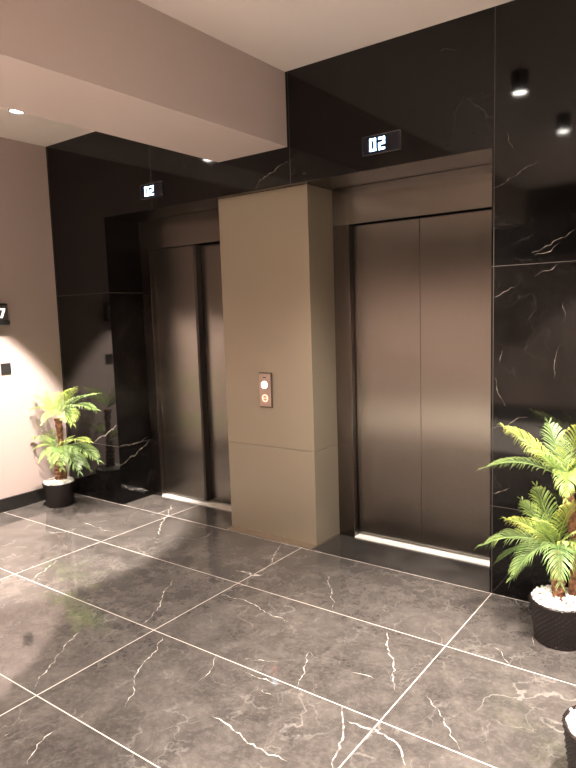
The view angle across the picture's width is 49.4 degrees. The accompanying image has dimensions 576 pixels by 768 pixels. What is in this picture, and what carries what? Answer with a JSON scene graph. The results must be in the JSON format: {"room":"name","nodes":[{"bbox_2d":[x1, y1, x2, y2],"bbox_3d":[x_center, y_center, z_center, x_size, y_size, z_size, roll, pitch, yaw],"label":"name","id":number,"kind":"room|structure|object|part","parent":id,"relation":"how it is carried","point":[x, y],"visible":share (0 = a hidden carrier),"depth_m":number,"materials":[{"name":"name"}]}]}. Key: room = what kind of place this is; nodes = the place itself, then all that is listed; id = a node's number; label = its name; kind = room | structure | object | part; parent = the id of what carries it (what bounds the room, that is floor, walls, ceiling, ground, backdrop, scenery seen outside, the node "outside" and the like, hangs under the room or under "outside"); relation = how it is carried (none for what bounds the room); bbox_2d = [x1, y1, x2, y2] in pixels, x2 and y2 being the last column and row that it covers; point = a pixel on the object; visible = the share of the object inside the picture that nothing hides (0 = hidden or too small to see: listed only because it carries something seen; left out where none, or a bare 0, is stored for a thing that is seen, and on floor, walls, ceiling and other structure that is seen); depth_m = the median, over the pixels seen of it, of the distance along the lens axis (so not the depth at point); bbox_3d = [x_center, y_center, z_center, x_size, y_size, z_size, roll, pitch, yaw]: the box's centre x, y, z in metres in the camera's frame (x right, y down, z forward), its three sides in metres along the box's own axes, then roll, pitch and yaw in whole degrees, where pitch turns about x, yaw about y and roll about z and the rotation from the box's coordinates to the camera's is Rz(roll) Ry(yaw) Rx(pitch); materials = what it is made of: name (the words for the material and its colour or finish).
{"room":"elevator lobby","nodes":[
{"label":"elevator lobby","id":0,"kind":"room"},
{"bbox_2d":[0,137,68,498],"bbox_3d":[-3.678,-0.221,3.367,0.200,3.002,5.400,3,8,36],"label":"wall","id":1,"kind":"structure","parent":0,"point":[30,343],"depth_m":5.22,"materials":[{"name":"beige paint"}]},
{"bbox_2d":[0,303,9,324],"bbox_3d":[-2.326,-0.552,4.966,0.068,0.170,0.208,3,8,36],"label":"sign","id":2,"kind":"object","parent":1,"relation":"attached to","point":[4,320],"visible":1,"depth_m":5.00,"materials":[{"name":"black plastic"}]},
{"bbox_2d":[0,363,10,373],"bbox_3d":[-2.293,-0.125,5.091,0.009,0.088,0.085,3,8,36],"label":"wall plate","id":3,"kind":"object","parent":1,"relation":"attached to","point":[5,367],"visible":1,"depth_m":5.09,"materials":[{"name":"black plastic"}]},
{"bbox_2d":[0,488,44,512],"bbox_3d":[-3.486,1.209,3.547,0.020,0.110,5.199,3,8,36],"label":"baseboard","id":4,"kind":"structure","parent":1,"relation":"attached to","point":[31,497],"depth_m":5.24,"materials":[{"name":"black stone"}]},
{"bbox_2d":[0,0,512,146],"bbox_3d":[-0.460,-1.657,1.169,7.862,0.150,6.000,3,8,36],"label":"ceiling","id":5,"kind":"structure","parent":0,"point":[286,35],"depth_m":3.19,"materials":[{"name":"paint"}]},
{"bbox_2d":[8,109,24,113],"bbox_3d":[-1.728,-1.800,3.986,0.104,0.130,0.104,3,8,36],"label":"recessed light","id":6,"kind":"object","parent":5,"relation":"in","point":[9,110],"visible":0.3,"depth_m":4.02,"materials":[{"name":"white plastic"}]},
{"bbox_2d":[218,184,339,549],"bbox_3d":[-0.004,-0.121,4.418,0.747,2.335,0.584,3,8,36],"label":"column","id":7,"kind":"structure","parent":0,"point":[276,246],"depth_m":4.18,"materials":[{"name":"beige paint"}]},
{"bbox_2d":[259,372,272,407],"bbox_3d":[-0.153,0.042,4.237,0.108,0.239,0.021,3,8,36],"label":"panel","id":8,"kind":"object","parent":7,"relation":"attached to","point":[265,379],"visible":1,"depth_m":4.22,"materials":[{"name":"orange metal"}]},
{"bbox_3d":[0.038,0.711,4.534,0.743,0.630,0.533,3,8,36],"label":"panel","id":9,"kind":"part","parent":7,"relation":"part of","materials":[{"name":"beige paint"}]},
{"bbox_2d":[0,493,575,767],"bbox_3d":[-0.441,1.463,1.505,7.962,0.121,5.870,3,8,36],"label":"floor","id":10,"kind":"structure","parent":0,"point":[149,631],"depth_m":2.85,"materials":[{"name":"grey stone"}]},
{"bbox_2d":[29,388,101,507],"bbox_3d":[-1.807,0.524,5.057,0.883,1.018,0.389,5,9,45],"label":"potted palm","id":11,"kind":"object","parent":10,"relation":"on","point":[59,490],"visible":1,"depth_m":5.17,"materials":[{"name":"green plant"}]},
{"bbox_2d":[42,479,75,507],"bbox_3d":[-1.922,0.916,5.273,0.272,0.197,0.271,3,8,36],"label":"pot","id":12,"kind":"object","parent":11,"relation":"attached to","point":[59,493],"depth_m":5.18,"materials":[{"name":"black plastic"}]},
{"bbox_2d":[476,417,575,650],"bbox_3d":[1.196,0.664,2.918,0.402,1.042,0.606,-5,7,-29],"label":"potted palm","id":13,"kind":"object","parent":10,"relation":"on","point":[553,606],"visible":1,"depth_m":2.86,"materials":[{"name":"green plant"}]},
{"bbox_2d":[529,587,575,650],"bbox_3d":[1.260,1.089,2.905,0.272,0.197,0.271,3,8,36],"label":"pot","id":14,"kind":"object","parent":13,"relation":"attached to","point":[554,622],"depth_m":2.82,"materials":[{"name":"black plastic"}]},
{"bbox_2d":[561,705,575,767],"bbox_3d":[1.024,1.183,2.010,0.272,0.228,0.271,-2,7,0],"label":"pot","id":15,"kind":"object","parent":10,"relation":"on","point":[569,716],"visible":1,"depth_m":2.01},
{"bbox_2d":[46,0,575,601],"bbox_3d":[1.180,-0.390,3.505,7.862,3.002,0.609,3,8,36],"label":"wall","id":16,"kind":"structure","parent":0,"point":[496,85],"depth_m":3.35,"materials":[{"name":"black stone"}]},
{"bbox_2d":[0,0,286,161],"bbox_3d":[-1.778,-1.405,1.926,0.573,0.440,5.200,3,8,36],"label":"beam","id":17,"kind":"structure","parent":16,"relation":"attached to","point":[132,70],"depth_m":3.02,"materials":[{"name":"paint"}]},
{"bbox_2d":[140,181,163,199],"bbox_3d":[-1.000,-1.419,4.594,0.236,0.104,0.012,3,8,36],"label":"indicator","id":18,"kind":"object","parent":16,"relation":"attached to","point":[151,190],"visible":1,"depth_m":4.59,"materials":[{"name":"grey"}]},
{"bbox_2d":[138,209,230,510],"bbox_3d":[-0.695,-0.176,5.085,1.160,2.335,0.181,3,8,36],"label":"elevator","id":19,"kind":"object","parent":16,"relation":"attached to","point":[180,256],"visible":0.66,"depth_m":5.14,"materials":[{"name":"metal"}]},
{"bbox_3d":[-1.113,-0.082,5.409,0.110,2.100,0.177,3,8,36],"label":"door frame","id":20,"kind":"part","parent":19,"relation":"part of","materials":[{"name":"metal"}]},
{"bbox_3d":[-0.726,-1.220,4.967,1.160,0.234,0.177,3,8,36],"label":"header panel","id":21,"kind":"part","parent":19,"relation":"part of","materials":[{"name":"metal"}]},
{"bbox_3d":[-0.899,-0.074,5.210,0.464,2.080,0.030,3,8,36],"label":"door panel","id":22,"kind":"part","parent":19,"relation":"part of","materials":[{"name":"metal"}]},
{"bbox_3d":[-0.660,0.977,5.219,0.935,0.012,0.181,3,8,36],"label":"sill","id":23,"kind":"part","parent":19,"relation":"part of","materials":[{"name":"metal"}]},
{"bbox_3d":[-0.499,-0.062,4.995,0.494,2.080,0.030,3,8,36],"label":"door panel","id":24,"kind":"part","parent":19,"relation":"part of","materials":[{"name":"metal"}]},
{"bbox_2d":[362,129,400,156],"bbox_3d":[0.519,-1.339,3.484,0.236,0.104,0.012,3,8,36],"label":"indicator","id":25,"kind":"object","parent":16,"relation":"attached to","point":[389,141],"visible":1,"depth_m":3.48,"materials":[{"name":"grey"}]},
{"bbox_2d":[313,534,489,591],"bbox_3d":[0.728,1.092,3.889,1.165,0.002,0.341,3,8,36],"label":"threshold","id":26,"kind":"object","parent":16,"relation":"attached to","point":[449,570],"depth_m":3.86,"materials":[{"name":"stone"}]},
{"bbox_2d":[332,164,491,566],"bbox_3d":[0.844,-0.095,3.961,1.162,2.335,0.181,3,8,36],"label":"elevator","id":27,"kind":"object","parent":16,"relation":"attached to","point":[412,255],"visible":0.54,"depth_m":3.94,"materials":[{"name":"metal"}]},
{"bbox_3d":[0.429,-0.001,4.282,0.122,2.100,0.177,3,8,36],"label":"door frame","id":28,"kind":"part","parent":27,"relation":"part of","materials":[{"name":"metal"}]},
{"bbox_3d":[0.656,0.006,4.089,0.465,2.080,0.030,3,8,36],"label":"door panel","id":29,"kind":"part","parent":27,"relation":"part of","materials":[{"name":"metal"}]},
{"bbox_3d":[0.812,-1.139,3.842,1.162,0.234,0.177,3,8,36],"label":"header panel","id":30,"kind":"part","parent":27,"relation":"part of","materials":[{"name":"metal"}]},
{"bbox_3d":[0.888,1.058,4.087,0.937,0.012,0.181,3,8,36],"label":"sill","id":31,"kind":"part","parent":27,"relation":"part of","materials":[{"name":"metal"}]},
{"bbox_3d":[1.032,0.026,3.814,0.465,2.080,0.030,3,8,36],"label":"door panel","id":32,"kind":"part","parent":27,"relation":"part of","materials":[{"name":"metal"}]}
]}

